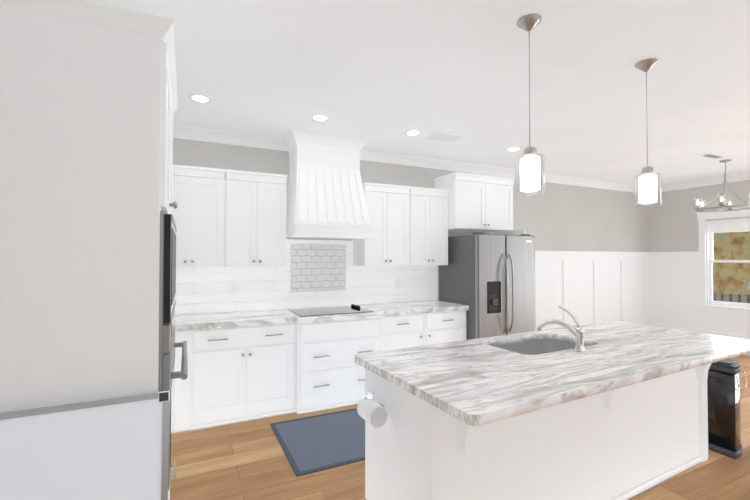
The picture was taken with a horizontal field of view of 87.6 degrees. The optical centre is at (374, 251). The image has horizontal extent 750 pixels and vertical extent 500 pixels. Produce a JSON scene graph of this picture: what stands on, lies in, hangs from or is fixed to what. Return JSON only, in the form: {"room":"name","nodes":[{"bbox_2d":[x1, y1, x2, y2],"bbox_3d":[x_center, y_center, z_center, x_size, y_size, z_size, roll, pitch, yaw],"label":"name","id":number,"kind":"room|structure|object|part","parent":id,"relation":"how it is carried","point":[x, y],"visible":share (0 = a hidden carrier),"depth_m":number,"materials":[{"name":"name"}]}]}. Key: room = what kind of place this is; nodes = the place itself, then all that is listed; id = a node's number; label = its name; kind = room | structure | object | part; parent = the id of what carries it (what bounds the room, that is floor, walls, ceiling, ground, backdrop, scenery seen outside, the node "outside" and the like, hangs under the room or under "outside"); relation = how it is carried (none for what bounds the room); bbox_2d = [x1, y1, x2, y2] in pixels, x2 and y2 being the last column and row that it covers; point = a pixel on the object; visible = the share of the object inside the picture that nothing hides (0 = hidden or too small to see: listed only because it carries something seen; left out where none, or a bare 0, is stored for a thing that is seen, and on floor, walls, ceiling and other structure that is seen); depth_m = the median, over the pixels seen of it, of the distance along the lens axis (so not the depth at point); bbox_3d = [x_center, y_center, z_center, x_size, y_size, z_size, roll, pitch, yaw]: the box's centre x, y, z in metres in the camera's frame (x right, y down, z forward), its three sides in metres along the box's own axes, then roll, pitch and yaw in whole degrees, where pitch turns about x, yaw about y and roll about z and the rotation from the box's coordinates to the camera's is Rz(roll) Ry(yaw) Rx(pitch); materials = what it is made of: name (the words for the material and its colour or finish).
{"room":"kitchen","nodes":[
{"label":"kitchen","id":0,"kind":"room"},
{"bbox_2d":[173,138,647,314],"bbox_3d":[1.249,0.177,5.442,8.557,2.770,0.100,0,-1,-26],"label":"wall","id":1,"kind":"structure","parent":0,"point":[559,217],"depth_m":6.07,"materials":[{"name":"grey paint"}]},
{"bbox_2d":[172,164,224,267],"bbox_3d":[-1.783,-0.316,3.730,0.631,0.936,0.361,0,-1,-26],"label":"upper cabinet","id":2,"kind":"object","parent":1,"relation":"attached to","point":[198,213],"visible":0.83,"depth_m":3.64,"materials":[{"name":"white wood"}]},
{"bbox_2d":[224,169,287,266],"bbox_3d":[-1.229,-0.311,3.997,0.590,0.936,0.361,0,-1,-26],"label":"upper cabinet","id":3,"kind":"object","parent":1,"relation":"attached to","point":[255,216],"visible":0.96,"depth_m":3.85,"materials":[{"name":"white wood"}]},
{"bbox_2d":[175,239,437,314],"bbox_3d":[-0.827,0.248,4.375,3.688,0.762,0.014,0,-1,-26],"label":"backsplash","id":4,"kind":"structure","parent":1,"relation":"attached to","point":[317,273],"depth_m":4.40,"materials":[{"name":"tile"}]},
{"bbox_2d":[231,283,237,293],"bbox_3d":[-1.461,0.388,4.063,0.072,0.115,0.006,0,-1,-26],"label":"electrical outlet","id":5,"kind":"object","parent":4,"relation":"attached to","point":[234,288],"visible":1,"depth_m":4.06,"materials":[{"name":"white plastic"}]},
{"bbox_2d":[395,279,399,287],"bbox_3d":[0.286,0.401,4.906,0.072,0.115,0.006,0,-1,-26],"label":"electrical outlet","id":6,"kind":"object","parent":4,"relation":"attached to","point":[397,283],"visible":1,"depth_m":4.90,"materials":[{"name":"white plastic"}]},
{"bbox_2d":[284,130,372,238],"bbox_3d":[-0.515,-0.681,4.230,0.866,1.088,0.571,0,-1,-26],"label":"range hood","id":7,"kind":"object","parent":1,"relation":"attached to","point":[325,195],"visible":0.98,"depth_m":4.09,"materials":[{"name":"white painted wood"}]},
{"bbox_2d":[353,182,410,265],"bbox_3d":[0.081,-0.301,4.629,0.596,0.936,0.361,0,-1,-26],"label":"upper cabinet","id":8,"kind":"object","parent":1,"relation":"attached to","point":[387,244],"visible":0.94,"depth_m":4.50,"materials":[{"name":"white wood"}]},
{"bbox_2d":[173,124,638,192],"bbox_3d":[1.289,-1.151,5.381,8.357,0.114,0.085,0,-1,-26],"label":"crown molding","id":9,"kind":"structure","parent":1,"relation":"attached to","point":[220,136],"depth_m":4.90,"materials":[{"name":"white wood"}]},
{"bbox_2d":[409,186,449,265],"bbox_3d":[0.604,-0.297,4.881,0.556,0.936,0.361,0,-1,-26],"label":"upper cabinet","id":10,"kind":"object","parent":1,"relation":"attached to","point":[428,226],"visible":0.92,"depth_m":4.74,"materials":[{"name":"white wood"}]},
{"bbox_2d":[434,172,514,232],"bbox_3d":[1.317,-0.620,5.164,0.963,0.685,0.481,0,-1,-26],"label":"upper cabinet","id":11,"kind":"object","parent":1,"relation":"attached to","point":[479,203],"visible":1,"depth_m":4.96,"materials":[{"name":"white wood"}]},
{"bbox_2d":[535,251,650,330],"bbox_3d":[3.345,0.787,6.361,3.690,1.582,0.050,0,-1,-26],"label":"wainscoting","id":12,"kind":"structure","parent":1,"relation":"attached to","point":[594,286],"depth_m":6.51,"materials":[{"name":"white wood"}]},
{"bbox_2d":[92,0,749,184],"bbox_3d":[3.009,-1.317,1.819,8.557,0.100,8.200,0,-1,-26],"label":"ceiling","id":13,"kind":"structure","parent":0,"point":[382,75],"depth_m":2.81,"materials":[{"name":"white paint"}]},
{"bbox_2d":[188,94,211,102],"bbox_3d":[-1.421,-1.241,3.178,0.180,0.005,0.180,0,-1,-26],"label":"recessed light","id":14,"kind":"object","parent":13,"relation":"in","point":[199,98],"visible":1,"depth_m":3.17,"materials":[{"name":"white plastic"}]},
{"bbox_2d":[310,114,329,121],"bbox_3d":[-0.507,-1.234,3.619,0.180,0.005,0.180,0,-1,-26],"label":"recessed light","id":15,"kind":"object","parent":13,"relation":"in","point":[319,117],"visible":1,"depth_m":3.61,"materials":[{"name":"white plastic"}]},
{"bbox_2d":[404,130,421,135],"bbox_3d":[0.394,-1.227,4.053,0.180,0.005,0.180,0,-1,-26],"label":"recessed light","id":16,"kind":"object","parent":13,"relation":"in","point":[413,132],"visible":1,"depth_m":4.05,"materials":[{"name":"white plastic"}]},
{"bbox_2d":[426,132,463,142],"bbox_3d":[0.749,-1.223,4.203,0.340,0.008,0.220,0,-1,-26],"label":"ceiling vent","id":17,"kind":"object","parent":13,"relation":"in","point":[443,137],"visible":0.98,"depth_m":4.18,"materials":[{"name":"white metal"}]},
{"bbox_2d":[506,147,521,151],"bbox_3d":[1.655,-1.217,4.662,0.180,0.005,0.180,0,-1,-26],"label":"recessed light","id":18,"kind":"object","parent":13,"relation":"in","point":[512,149],"visible":0.92,"depth_m":4.66,"materials":[{"name":"white plastic"}]},
{"bbox_2d":[515,14,544,195],"bbox_3d":[0.842,-0.786,2.128,0.150,0.948,0.150,0,-1,-26],"label":"pendant light","id":19,"kind":"object","parent":13,"relation":"hanging from","point":[530,166],"visible":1,"depth_m":2.09,"materials":[{"name":"white glass"}]},
{"bbox_2d":[634,58,661,206],"bbox_3d":[1.805,-0.778,2.592,0.150,0.948,0.150,0,-1,-26],"label":"pendant light","id":20,"kind":"object","parent":13,"relation":"hanging from","point":[647,180],"visible":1,"depth_m":2.56,"materials":[{"name":"white glass"}]},
{"bbox_2d":[699,153,724,158],"bbox_3d":[4.285,-1.210,4.964,0.350,0.008,0.120,0,-1,-26],"label":"ceiling vent","id":21,"kind":"object","parent":13,"relation":"in","point":[712,156],"visible":0.94,"depth_m":4.96,"materials":[{"name":"white metal"}]},
{"bbox_2d":[693,159,749,211],"bbox_3d":[4.664,-0.884,5.197,0.685,0.652,0.684,0,-1,-26],"label":"chandelier","id":22,"kind":"object","parent":13,"relation":"hanging from","point":[700,208],"visible":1,"depth_m":5.20,"materials":[{"name":"silver metal"}]},
{"bbox_2d":[170,355,749,499],"bbox_3d":[3.009,1.553,1.772,8.557,0.100,8.200,0,-1,-26],"label":"floor","id":23,"kind":"structure","parent":0,"point":[246,460],"depth_m":2.68,"materials":[{"name":"brown wood"}]},
{"bbox_2d":[0,0,187,499],"bbox_3d":[-1.211,0.323,1.727,0.692,2.358,0.934,0,-1,-26],"label":"tall cabinet","id":24,"kind":"object","parent":23,"relation":"on","point":[88,108],"visible":0.96,"depth_m":1.36,"materials":[{"name":"white wood"}]},
{"bbox_2d":[0,390,169,499],"bbox_3d":[-0.963,0.998,1.198,0.579,0.989,0.252,0,-1,-26],"label":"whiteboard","id":25,"kind":"object","parent":24,"relation":"attached to","point":[117,448],"visible":1,"depth_m":1.30,"materials":[{"name":"white plastic"}]},
{"bbox_2d":[158,210,187,490],"bbox_3d":[-0.945,0.394,1.854,0.100,1.090,0.774,0,-1,-26],"label":"wall oven","id":26,"kind":"object","parent":24,"relation":"in","point":[167,374],"depth_m":1.51,"materials":[{"name":"silver metal"}]},
{"bbox_2d":[174,330,201,432],"bbox_3d":[-1.993,1.094,3.462,0.805,0.872,0.617,0,-1,-26],"label":"base cabinet","id":27,"kind":"object","parent":23,"relation":"on","point":[188,392],"depth_m":3.34,"materials":[{"name":"white wood"}]},
{"bbox_2d":[202,322,295,428],"bbox_3d":[-1.283,1.099,3.805,0.889,0.872,0.617,0,-1,-26],"label":"base cabinet","id":28,"kind":"object","parent":23,"relation":"on","point":[240,374],"depth_m":3.53,"materials":[{"name":"white wood"}]},
{"bbox_2d":[175,300,468,330],"bbox_3d":[-0.680,0.652,4.050,3.676,0.055,0.713,0,-1,-26],"label":"countertop","id":29,"kind":"structure","parent":28,"relation":"on","point":[190,322],"depth_m":3.85,"materials":[{"name":"white marble with gray veins"}]},
{"bbox_2d":[289,304,373,316],"bbox_3d":[-0.470,0.610,4.112,0.770,0.031,0.530,0,-1,-26],"label":"cooktop","id":30,"kind":"object","parent":29,"relation":"in","point":[352,308],"visible":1,"depth_m":4.11,"materials":[{"name":"black glass"}]},
{"bbox_2d":[270,408,364,476],"bbox_3d":[-0.050,1.524,3.369,1.505,0.008,0.915,0,-1,-26],"label":"rug","id":31,"kind":"object","parent":23,"relation":"on","point":[313,444],"visible":0.42,"depth_m":3.14,"materials":[{"name":"grey carpet"}]},
{"bbox_2d":[296,318,379,414],"bbox_3d":[-0.470,1.105,4.143,0.861,0.873,0.714,0,-1,-26],"label":"base cabinet","id":32,"kind":"object","parent":23,"relation":"on","point":[330,373],"visible":0.77,"depth_m":3.82,"materials":[{"name":"white wood"}]},
{"bbox_2d":[380,314,422,350],"bbox_3d":[0.165,1.110,4.483,0.571,0.873,0.654,0,-1,-26],"label":"base cabinet","id":33,"kind":"object","parent":23,"relation":"on","point":[400,331],"visible":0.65,"depth_m":4.22,"materials":[{"name":"white wood"}]},
{"bbox_2d":[423,310,465,345],"bbox_3d":[0.696,1.115,4.739,0.598,0.873,0.654,0,-1,-26],"label":"base cabinet","id":34,"kind":"object","parent":23,"relation":"on","point":[442,327],"visible":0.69,"depth_m":4.47,"materials":[{"name":"white wood"}]},
{"bbox_2d":[439,230,534,339],"bbox_3d":[1.439,0.639,4.982,0.930,1.833,0.876,0,-1,-26],"label":"refrigerator","id":35,"kind":"object","parent":23,"relation":"on","point":[489,279],"depth_m":4.65,"materials":[{"name":"silver metal"}]},
{"bbox_3d":[1.793,0.644,5.296,0.020,1.833,0.618,0,-1,-26],"label":"fridge panel","id":36,"kind":"part","parent":35,"relation":"part of","materials":[{"name":"silver metal"}]},
{"bbox_2d":[355,362,707,499],"bbox_3d":[1.187,1.077,2.435,2.627,0.873,0.993,0,-1,-26],"label":"kitchen island","id":37,"kind":"object","parent":23,"relation":"on","point":[613,410],"depth_m":2.09,"materials":[{"name":"white wood"}]},
{"bbox_2d":[355,322,749,429],"bbox_3d":[1.235,0.617,2.423,2.598,0.039,1.112,0,-1,-26],"label":"island countertop","id":38,"kind":"structure","parent":37,"relation":"on","point":[474,382],"depth_m":2.03,"materials":[{"name":"white stone"}]},
{"bbox_2d":[491,338,570,353],"bbox_3d":[1.089,0.739,2.570,0.736,0.223,0.464,0,-1,-26],"label":"sink","id":39,"kind":"object","parent":38,"relation":"in","point":[525,345],"depth_m":2.83,"materials":[{"name":"silver metal"}]},
{"bbox_2d":[535,306,586,353],"bbox_3d":[1.128,0.463,2.374,0.212,0.267,0.200,0,-1,-26],"label":"faucet","id":40,"kind":"object","parent":38,"relation":"on","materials":[{"name":"silver metal"}]},
{"bbox_2d":[707,358,746,458],"bbox_3d":[2.708,1.183,3.116,0.349,0.684,0.420,0,-1,-26],"label":"trash can","id":41,"kind":"object","parent":23,"relation":"on","point":[724,409],"visible":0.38,"depth_m":2.93,"materials":[{"name":"black plastic"}]},
{"bbox_2d":[647,180,749,307],"bbox_3d":[6.817,0.148,3.632,0.100,2.770,8.000,0,-1,-26],"label":"wall","id":42,"kind":"structure","parent":0,"point":[672,223],"depth_m":6.71,"materials":[{"name":"grey paint"}]},
{"bbox_2d":[647,251,749,355],"bbox_3d":[6.740,0.741,3.585,0.072,1.582,8.000,0,-1,-26],"label":"wainscoting","id":43,"kind":"structure","parent":42,"relation":"attached to","point":[658,289],"depth_m":6.70,"materials":[{"name":"white wood"}]},
{"bbox_2d":[657,171,749,191],"bbox_3d":[6.738,-1.180,3.605,0.085,0.114,7.800,0,-1,-26],"label":"crown molding","id":44,"kind":"structure","parent":42,"relation":"attached to","point":[743,176],"depth_m":6.38,"materials":[{"name":"white wood"}]},
{"bbox_2d":[696,207,749,316],"bbox_3d":[5.639,0.162,5.998,0.164,1.660,1.150,0,-1,-26],"label":"window","id":45,"kind":"structure","parent":42,"relation":"in","point":[707,230],"depth_m":6.32,"materials":[{"name":"white wood"}]}
]}

